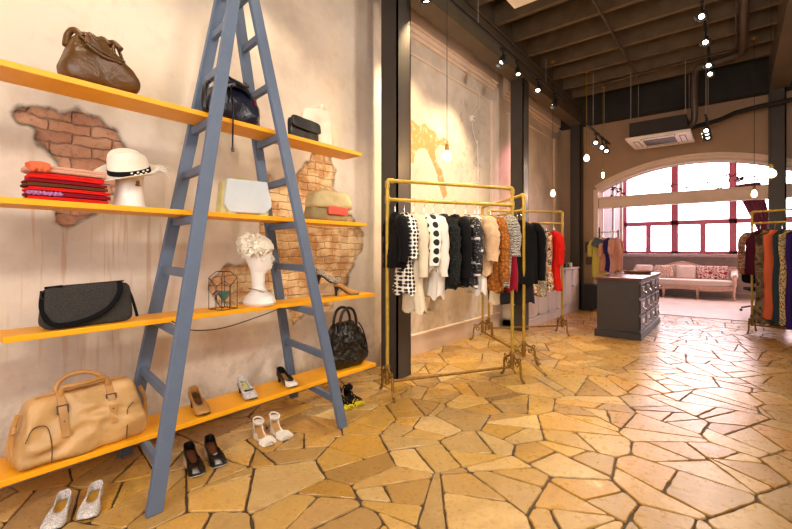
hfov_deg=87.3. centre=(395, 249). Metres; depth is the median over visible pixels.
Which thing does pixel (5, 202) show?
shelf board
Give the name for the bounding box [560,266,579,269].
countertop
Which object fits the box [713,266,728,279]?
cushion
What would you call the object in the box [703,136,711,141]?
track spotlight
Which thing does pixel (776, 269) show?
dress
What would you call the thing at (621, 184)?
trim
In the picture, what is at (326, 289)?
box
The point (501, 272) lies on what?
cardigan
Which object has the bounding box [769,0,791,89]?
beam
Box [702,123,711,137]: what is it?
track spotlight
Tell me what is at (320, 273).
pump
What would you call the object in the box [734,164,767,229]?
curtain
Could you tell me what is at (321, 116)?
tote bag
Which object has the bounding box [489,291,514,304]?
blouse
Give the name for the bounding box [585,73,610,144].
track
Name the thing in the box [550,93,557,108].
track spotlight
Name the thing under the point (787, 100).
pipe
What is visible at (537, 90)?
track spotlight
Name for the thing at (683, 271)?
cushion
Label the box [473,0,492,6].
trim
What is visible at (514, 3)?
air conditioner
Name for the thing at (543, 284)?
dress
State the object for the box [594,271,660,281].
countertop
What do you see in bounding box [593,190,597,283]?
door frame
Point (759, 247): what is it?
dress
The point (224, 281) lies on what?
wire lantern
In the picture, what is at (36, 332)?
shelf board
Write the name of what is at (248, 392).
pump
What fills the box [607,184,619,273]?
wall
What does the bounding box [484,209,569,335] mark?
clothes rack
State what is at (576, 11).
beam
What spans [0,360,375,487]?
shelf board
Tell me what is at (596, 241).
pouch
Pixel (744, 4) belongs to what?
ceiling pipe
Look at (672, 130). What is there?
air conditioner
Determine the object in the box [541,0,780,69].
beam
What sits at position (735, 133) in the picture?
wall
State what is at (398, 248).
jacket
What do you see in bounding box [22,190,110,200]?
scarf
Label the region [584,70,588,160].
pendant lamp
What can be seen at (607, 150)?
track spotlight
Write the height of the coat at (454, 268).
0.844 m
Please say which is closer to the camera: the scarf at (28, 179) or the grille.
the scarf at (28, 179)
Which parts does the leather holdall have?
handle, handle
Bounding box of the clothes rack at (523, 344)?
[469,193,540,365]
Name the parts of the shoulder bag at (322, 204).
coral panel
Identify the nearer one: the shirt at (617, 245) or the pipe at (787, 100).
the pipe at (787, 100)
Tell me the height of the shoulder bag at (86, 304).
0.227 m
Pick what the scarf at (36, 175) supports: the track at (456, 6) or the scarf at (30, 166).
the scarf at (30, 166)
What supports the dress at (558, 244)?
hanging from the clothes rack at (488, 321)
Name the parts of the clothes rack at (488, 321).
post, rail, rail, hanging rail, post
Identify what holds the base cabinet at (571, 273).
on the floor
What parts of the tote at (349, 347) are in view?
handle, handle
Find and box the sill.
[623,254,755,294]
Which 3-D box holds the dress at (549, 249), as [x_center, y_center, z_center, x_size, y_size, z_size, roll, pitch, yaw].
[2.322,0.101,6.407,0.173,1.068,0.309,0,0,-10]
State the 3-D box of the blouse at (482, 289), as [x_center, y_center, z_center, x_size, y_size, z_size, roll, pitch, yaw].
[0.768,-0.019,4.027,0.152,0.907,0.326,0,0,-21]
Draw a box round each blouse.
[420,199,440,273]
[463,201,486,295]
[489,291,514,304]
[598,231,606,272]
[607,237,617,272]
[737,222,762,275]
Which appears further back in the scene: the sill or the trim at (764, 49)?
the sill
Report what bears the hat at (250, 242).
attached to the head
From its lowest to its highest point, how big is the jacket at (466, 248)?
0.826 m
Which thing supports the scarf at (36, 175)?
on the scarf at (28, 179)
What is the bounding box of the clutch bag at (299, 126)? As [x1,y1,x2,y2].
[287,114,320,141]
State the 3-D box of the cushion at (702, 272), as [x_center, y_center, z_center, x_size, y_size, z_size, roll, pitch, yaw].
[8.396,0.611,11.275,0.394,0.362,0.189,0,0,44]
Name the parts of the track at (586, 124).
hanging rod, rail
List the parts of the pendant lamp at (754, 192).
bulb, cord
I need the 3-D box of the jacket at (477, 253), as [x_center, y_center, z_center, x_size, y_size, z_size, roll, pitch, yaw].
[0.657,-0.053,3.985,0.186,0.840,0.535,0,0,-21]
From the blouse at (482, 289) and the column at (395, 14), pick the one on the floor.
the column at (395, 14)
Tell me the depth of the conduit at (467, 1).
6.33 m
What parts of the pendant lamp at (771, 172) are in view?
bulb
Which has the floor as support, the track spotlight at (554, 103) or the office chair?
the office chair
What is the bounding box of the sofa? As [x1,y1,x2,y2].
[633,261,737,300]
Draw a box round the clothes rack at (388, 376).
[379,178,524,402]
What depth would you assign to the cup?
2.75 m
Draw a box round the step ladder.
[118,0,347,518]
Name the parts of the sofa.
crest rail, backrest, seat, rail, leg, leg, armrest, arm post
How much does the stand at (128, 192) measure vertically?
0.290 m
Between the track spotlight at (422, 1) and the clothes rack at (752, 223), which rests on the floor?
the clothes rack at (752, 223)
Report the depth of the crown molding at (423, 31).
5.70 m
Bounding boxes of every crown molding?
[380,0,498,101]
[503,77,560,142]
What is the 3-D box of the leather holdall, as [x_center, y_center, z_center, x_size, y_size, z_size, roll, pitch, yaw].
[-1.662,0.844,2.207,0.305,0.395,0.608,0,0,37]
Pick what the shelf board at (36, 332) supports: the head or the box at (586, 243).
the head
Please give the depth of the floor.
2.71 m
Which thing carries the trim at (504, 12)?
attached to the ceiling
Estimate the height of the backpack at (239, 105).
0.521 m
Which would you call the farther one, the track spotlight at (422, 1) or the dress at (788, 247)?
the dress at (788, 247)
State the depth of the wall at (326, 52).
3.19 m
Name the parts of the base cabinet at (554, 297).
door, door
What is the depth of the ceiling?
5.90 m
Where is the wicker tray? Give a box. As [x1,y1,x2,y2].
[622,270,652,273]
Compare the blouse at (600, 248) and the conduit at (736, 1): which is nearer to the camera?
the conduit at (736, 1)
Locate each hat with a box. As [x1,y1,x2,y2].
[94,148,171,180]
[235,232,273,258]
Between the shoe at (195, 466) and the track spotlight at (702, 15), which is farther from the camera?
the track spotlight at (702, 15)
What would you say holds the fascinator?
on the shelf board at (36, 332)
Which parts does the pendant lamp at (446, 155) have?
bulb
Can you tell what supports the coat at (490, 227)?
hanging from the clothes rack at (388, 376)
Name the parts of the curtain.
ring rail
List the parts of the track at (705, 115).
hanging rod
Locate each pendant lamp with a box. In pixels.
[443,144,450,161]
[550,60,555,196]
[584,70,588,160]
[750,37,757,196]
[765,164,776,177]
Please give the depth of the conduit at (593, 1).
6.02 m
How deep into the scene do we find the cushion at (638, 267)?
12.15 m
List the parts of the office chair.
backrest, seat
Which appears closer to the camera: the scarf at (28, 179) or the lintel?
the scarf at (28, 179)
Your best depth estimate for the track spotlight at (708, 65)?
6.29 m
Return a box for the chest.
[594,271,660,340]
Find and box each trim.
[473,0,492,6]
[494,0,567,25]
[572,42,770,98]
[595,152,791,191]
[602,182,622,271]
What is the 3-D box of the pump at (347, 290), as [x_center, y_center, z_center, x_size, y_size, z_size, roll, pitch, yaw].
[-0.431,0.323,3.617,0.238,0.140,0.097,0,0,-30]
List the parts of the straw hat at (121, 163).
crown, feather trim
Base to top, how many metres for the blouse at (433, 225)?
0.682 m
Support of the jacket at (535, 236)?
hanging from the clothes rack at (523, 344)
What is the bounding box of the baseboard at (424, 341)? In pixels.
[380,312,500,365]
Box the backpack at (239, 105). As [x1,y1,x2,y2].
[201,76,259,151]
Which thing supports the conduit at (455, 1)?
attached to the beam at (443, 15)
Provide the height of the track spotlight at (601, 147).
0.241 m
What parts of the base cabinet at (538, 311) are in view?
door, door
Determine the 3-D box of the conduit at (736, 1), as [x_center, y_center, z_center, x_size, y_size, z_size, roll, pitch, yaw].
[3.114,-3.120,5.534,2.234,0.028,4.513,0,0,39]
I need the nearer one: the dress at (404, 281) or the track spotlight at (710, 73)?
the dress at (404, 281)
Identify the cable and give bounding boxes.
[171,308,280,330]
[465,65,479,314]
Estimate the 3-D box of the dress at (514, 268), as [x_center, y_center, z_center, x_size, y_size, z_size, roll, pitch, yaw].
[1.101,-0.028,4.154,0.155,0.889,0.342,0,0,-21]
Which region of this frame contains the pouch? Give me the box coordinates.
[591,237,603,247]
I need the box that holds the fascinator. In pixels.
[213,290,228,307]
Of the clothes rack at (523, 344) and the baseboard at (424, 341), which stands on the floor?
the clothes rack at (523, 344)
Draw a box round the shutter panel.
[604,188,611,237]
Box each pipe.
[688,0,749,128]
[691,97,791,129]
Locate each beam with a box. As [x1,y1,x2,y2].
[411,0,580,125]
[512,0,642,42]
[528,0,718,56]
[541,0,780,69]
[553,5,776,79]
[559,56,791,130]
[563,25,773,89]
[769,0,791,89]
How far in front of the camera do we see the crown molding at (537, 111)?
8.28 m
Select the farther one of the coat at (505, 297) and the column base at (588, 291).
the column base at (588, 291)
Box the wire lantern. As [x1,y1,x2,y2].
[208,271,237,310]
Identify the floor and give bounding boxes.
[0,294,791,528]
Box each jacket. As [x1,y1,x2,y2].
[382,197,409,269]
[450,200,472,287]
[461,201,483,288]
[517,213,546,285]
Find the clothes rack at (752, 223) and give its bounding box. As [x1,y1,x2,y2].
[746,208,791,333]
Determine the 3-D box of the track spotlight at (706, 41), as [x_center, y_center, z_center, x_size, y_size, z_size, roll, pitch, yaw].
[4.178,-2.857,5.601,0.124,0.247,0.155,0,0,44]
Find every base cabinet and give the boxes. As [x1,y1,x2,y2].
[502,290,547,325]
[547,268,565,320]
[560,266,579,313]
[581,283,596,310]
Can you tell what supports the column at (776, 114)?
on the floor
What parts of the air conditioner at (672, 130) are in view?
hanging rod, hanging rod, casing, panel, hanging rod, hanging rod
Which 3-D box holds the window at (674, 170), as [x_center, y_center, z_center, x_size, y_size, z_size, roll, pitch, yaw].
[8.567,-1.455,11.659,1.398,3.130,0.140,0,0,39]
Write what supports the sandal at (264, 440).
on the floor
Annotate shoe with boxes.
[183,441,205,477]
[204,433,226,467]
[340,388,353,409]
[343,383,364,406]
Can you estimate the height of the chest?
0.895 m
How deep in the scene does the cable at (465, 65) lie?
6.42 m
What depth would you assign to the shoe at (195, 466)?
2.47 m
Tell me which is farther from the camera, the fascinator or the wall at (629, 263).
the wall at (629, 263)
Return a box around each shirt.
[603,231,610,271]
[611,233,623,270]
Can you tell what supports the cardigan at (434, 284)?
hanging from the clothes rack at (388, 376)
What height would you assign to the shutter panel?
3.150 m
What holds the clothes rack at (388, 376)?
on the floor
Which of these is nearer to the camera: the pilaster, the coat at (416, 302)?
the coat at (416, 302)
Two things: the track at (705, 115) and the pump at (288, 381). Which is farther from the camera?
the track at (705, 115)
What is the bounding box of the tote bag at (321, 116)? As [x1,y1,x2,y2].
[300,104,331,144]
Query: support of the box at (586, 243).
attached to the wall at (735, 133)
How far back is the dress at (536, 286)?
6.23 m
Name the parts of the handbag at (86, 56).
handle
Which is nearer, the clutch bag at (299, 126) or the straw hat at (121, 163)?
the straw hat at (121, 163)
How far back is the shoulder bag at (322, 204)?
3.38 m
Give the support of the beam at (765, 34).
attached to the ceiling
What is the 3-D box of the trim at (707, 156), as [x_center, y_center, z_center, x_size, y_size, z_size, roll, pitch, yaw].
[5.705,-1.566,8.025,3.470,0.598,0.050,0,0,39]
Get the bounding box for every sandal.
[252,416,276,446]
[269,411,293,440]
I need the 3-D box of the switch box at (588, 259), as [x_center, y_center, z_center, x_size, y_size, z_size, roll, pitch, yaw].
[4.293,0.240,9.157,0.180,0.160,0.080,0,0,39]
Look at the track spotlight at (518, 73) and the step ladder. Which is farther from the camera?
the track spotlight at (518, 73)
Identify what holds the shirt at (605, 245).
hanging from the stand at (617, 231)
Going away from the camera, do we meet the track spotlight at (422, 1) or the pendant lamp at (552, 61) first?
the track spotlight at (422, 1)
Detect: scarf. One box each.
[20,181,107,191]
[21,161,106,178]
[21,178,106,188]
[22,186,109,196]
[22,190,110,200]
[23,195,108,203]
[24,172,103,184]
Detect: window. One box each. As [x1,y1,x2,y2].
[623,181,673,253]
[671,166,732,253]
[729,163,791,253]
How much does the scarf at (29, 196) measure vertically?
0.021 m
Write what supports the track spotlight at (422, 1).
attached to the track at (456, 6)
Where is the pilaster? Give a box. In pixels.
[490,100,556,313]
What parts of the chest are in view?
drawer, drawer, drawer, drawer, drawer, drawer, drawer, drawer, drawer, drawer, drawer, drawer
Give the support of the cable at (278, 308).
hanging from the shelf board at (36, 332)
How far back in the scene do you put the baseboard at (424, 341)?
5.67 m
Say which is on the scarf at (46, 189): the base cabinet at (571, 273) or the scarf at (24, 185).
the scarf at (24, 185)
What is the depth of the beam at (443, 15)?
5.84 m
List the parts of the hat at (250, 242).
crown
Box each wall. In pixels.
[0,0,561,488]
[562,90,791,283]
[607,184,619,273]
[623,257,755,298]
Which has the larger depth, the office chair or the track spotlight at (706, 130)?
the office chair
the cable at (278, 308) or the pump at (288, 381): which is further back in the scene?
the pump at (288, 381)
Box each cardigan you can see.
[423,199,449,312]
[487,202,509,293]
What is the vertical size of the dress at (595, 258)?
0.969 m
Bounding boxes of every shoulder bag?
[38,280,138,329]
[304,186,352,221]
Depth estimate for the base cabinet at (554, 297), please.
7.92 m
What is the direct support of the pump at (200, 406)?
on the shelf board at (222, 405)
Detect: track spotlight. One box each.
[420,0,432,7]
[496,47,506,68]
[513,60,522,78]
[533,78,541,93]
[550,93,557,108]
[591,133,599,145]
[598,138,605,150]
[602,142,609,153]
[694,0,707,23]
[699,28,710,46]
[701,120,710,134]
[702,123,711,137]
[703,53,713,70]
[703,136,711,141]
[705,69,714,78]
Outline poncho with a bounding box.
[496,202,521,288]
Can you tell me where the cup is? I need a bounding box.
[217,291,228,300]
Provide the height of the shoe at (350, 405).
0.154 m
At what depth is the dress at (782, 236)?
6.12 m
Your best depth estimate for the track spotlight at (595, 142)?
7.52 m
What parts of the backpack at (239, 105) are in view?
chain handle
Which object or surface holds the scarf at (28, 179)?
on the scarf at (24, 185)
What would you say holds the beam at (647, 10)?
attached to the ceiling
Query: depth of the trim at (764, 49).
7.58 m
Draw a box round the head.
[242,235,275,306]
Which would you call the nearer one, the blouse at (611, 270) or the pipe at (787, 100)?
the pipe at (787, 100)
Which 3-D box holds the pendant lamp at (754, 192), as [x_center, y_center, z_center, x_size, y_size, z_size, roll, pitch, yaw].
[5.327,-1.966,6.172,0.090,2.368,0.090,0,0,39]
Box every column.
[381,0,410,378]
[511,78,528,330]
[570,124,582,308]
[768,87,785,326]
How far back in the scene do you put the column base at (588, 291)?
8.87 m
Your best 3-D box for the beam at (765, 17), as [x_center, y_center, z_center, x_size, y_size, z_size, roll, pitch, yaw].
[5.154,-3.285,5.862,5.820,0.270,0.070,0,0,39]
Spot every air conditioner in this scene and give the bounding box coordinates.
[507,0,535,8]
[625,59,694,149]
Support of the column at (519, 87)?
on the floor
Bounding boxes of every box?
[318,283,338,296]
[470,115,474,121]
[585,242,592,252]
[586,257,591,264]
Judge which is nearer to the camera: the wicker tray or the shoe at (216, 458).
the shoe at (216, 458)
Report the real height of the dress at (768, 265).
1.504 m
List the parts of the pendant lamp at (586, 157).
cord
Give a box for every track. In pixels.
[446,0,568,105]
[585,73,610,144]
[700,0,710,59]
[704,78,709,127]
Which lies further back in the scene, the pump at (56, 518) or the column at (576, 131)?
the column at (576, 131)
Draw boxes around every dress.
[392,198,418,295]
[503,207,517,292]
[533,281,539,295]
[535,224,546,296]
[545,230,553,291]
[547,225,564,290]
[587,238,606,277]
[753,221,778,324]
[762,224,777,319]
[771,223,784,323]
[778,220,791,325]
[785,231,791,329]
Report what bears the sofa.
on the floor
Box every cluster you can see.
[610,183,624,195]
[724,171,743,184]
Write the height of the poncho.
0.868 m
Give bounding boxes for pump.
[40,488,71,528]
[76,480,103,520]
[188,385,210,415]
[237,375,257,400]
[276,366,297,387]
[316,268,341,283]
[334,283,358,295]
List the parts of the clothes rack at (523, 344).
post, rail, rail, hanging rail, post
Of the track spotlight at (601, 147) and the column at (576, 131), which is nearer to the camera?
the track spotlight at (601, 147)
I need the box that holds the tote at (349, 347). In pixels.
[328,306,368,369]
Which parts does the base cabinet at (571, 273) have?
door, door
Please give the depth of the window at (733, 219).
11.19 m
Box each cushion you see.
[636,264,652,270]
[655,265,673,277]
[676,265,695,278]
[696,266,713,278]
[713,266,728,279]
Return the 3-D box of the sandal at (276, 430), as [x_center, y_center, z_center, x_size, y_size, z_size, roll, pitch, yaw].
[-0.815,1.232,2.910,0.239,0.136,0.116,0,0,45]
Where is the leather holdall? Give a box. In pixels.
[4,369,148,471]
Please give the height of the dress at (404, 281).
0.878 m
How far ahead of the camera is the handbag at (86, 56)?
2.13 m
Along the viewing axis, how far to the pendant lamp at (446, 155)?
4.07 m
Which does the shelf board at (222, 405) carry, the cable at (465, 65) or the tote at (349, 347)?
the tote at (349, 347)
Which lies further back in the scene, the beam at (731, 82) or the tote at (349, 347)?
the beam at (731, 82)
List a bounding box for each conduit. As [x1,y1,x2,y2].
[453,0,582,114]
[465,0,582,108]
[587,0,737,87]
[592,0,638,77]
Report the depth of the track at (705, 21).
5.53 m
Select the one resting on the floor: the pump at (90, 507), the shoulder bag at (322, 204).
the pump at (90, 507)
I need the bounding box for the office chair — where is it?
[739,274,755,311]
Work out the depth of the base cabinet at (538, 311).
7.11 m
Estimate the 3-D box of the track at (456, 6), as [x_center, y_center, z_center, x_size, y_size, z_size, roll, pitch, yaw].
[0.716,-2.940,4.707,0.036,0.440,8.000,0,0,39]
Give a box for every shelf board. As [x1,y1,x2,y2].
[0,59,361,159]
[0,196,366,226]
[0,292,374,343]
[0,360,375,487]
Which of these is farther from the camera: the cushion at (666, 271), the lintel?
the cushion at (666, 271)
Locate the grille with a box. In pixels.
[643,136,677,145]
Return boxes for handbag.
[56,27,140,93]
[215,177,271,215]
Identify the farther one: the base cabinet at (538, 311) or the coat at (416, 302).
the base cabinet at (538, 311)
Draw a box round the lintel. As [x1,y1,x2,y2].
[599,183,791,208]
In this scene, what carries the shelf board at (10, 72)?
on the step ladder
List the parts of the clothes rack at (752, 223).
post, rail, hanging rail, rail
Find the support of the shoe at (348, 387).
on the floor
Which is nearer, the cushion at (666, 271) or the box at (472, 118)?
the box at (472, 118)
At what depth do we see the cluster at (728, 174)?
7.73 m
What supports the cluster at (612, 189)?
hanging from the wall at (735, 133)
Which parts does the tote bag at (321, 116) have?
handle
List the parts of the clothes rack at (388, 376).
post, rail, hanging rail, rail, post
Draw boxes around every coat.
[402,198,428,314]
[439,205,461,289]
[478,201,499,276]
[500,209,534,305]
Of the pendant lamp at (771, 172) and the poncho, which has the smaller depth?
the poncho
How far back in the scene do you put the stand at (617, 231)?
8.42 m
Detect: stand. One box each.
[112,176,145,206]
[591,227,619,314]
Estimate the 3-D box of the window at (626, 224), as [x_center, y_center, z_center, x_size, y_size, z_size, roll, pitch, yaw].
[7.548,-1.455,12.490,1.402,3.130,0.140,0,0,39]
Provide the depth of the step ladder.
2.70 m
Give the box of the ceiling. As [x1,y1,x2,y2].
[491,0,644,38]
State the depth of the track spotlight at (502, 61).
5.58 m
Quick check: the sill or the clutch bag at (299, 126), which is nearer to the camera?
the clutch bag at (299, 126)
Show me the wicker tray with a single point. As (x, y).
(624, 271)
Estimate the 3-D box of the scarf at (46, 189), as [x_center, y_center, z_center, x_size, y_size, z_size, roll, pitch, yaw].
[-1.668,-0.290,2.103,0.207,0.022,0.336,0,0,40]
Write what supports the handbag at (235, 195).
on the shelf board at (5, 202)

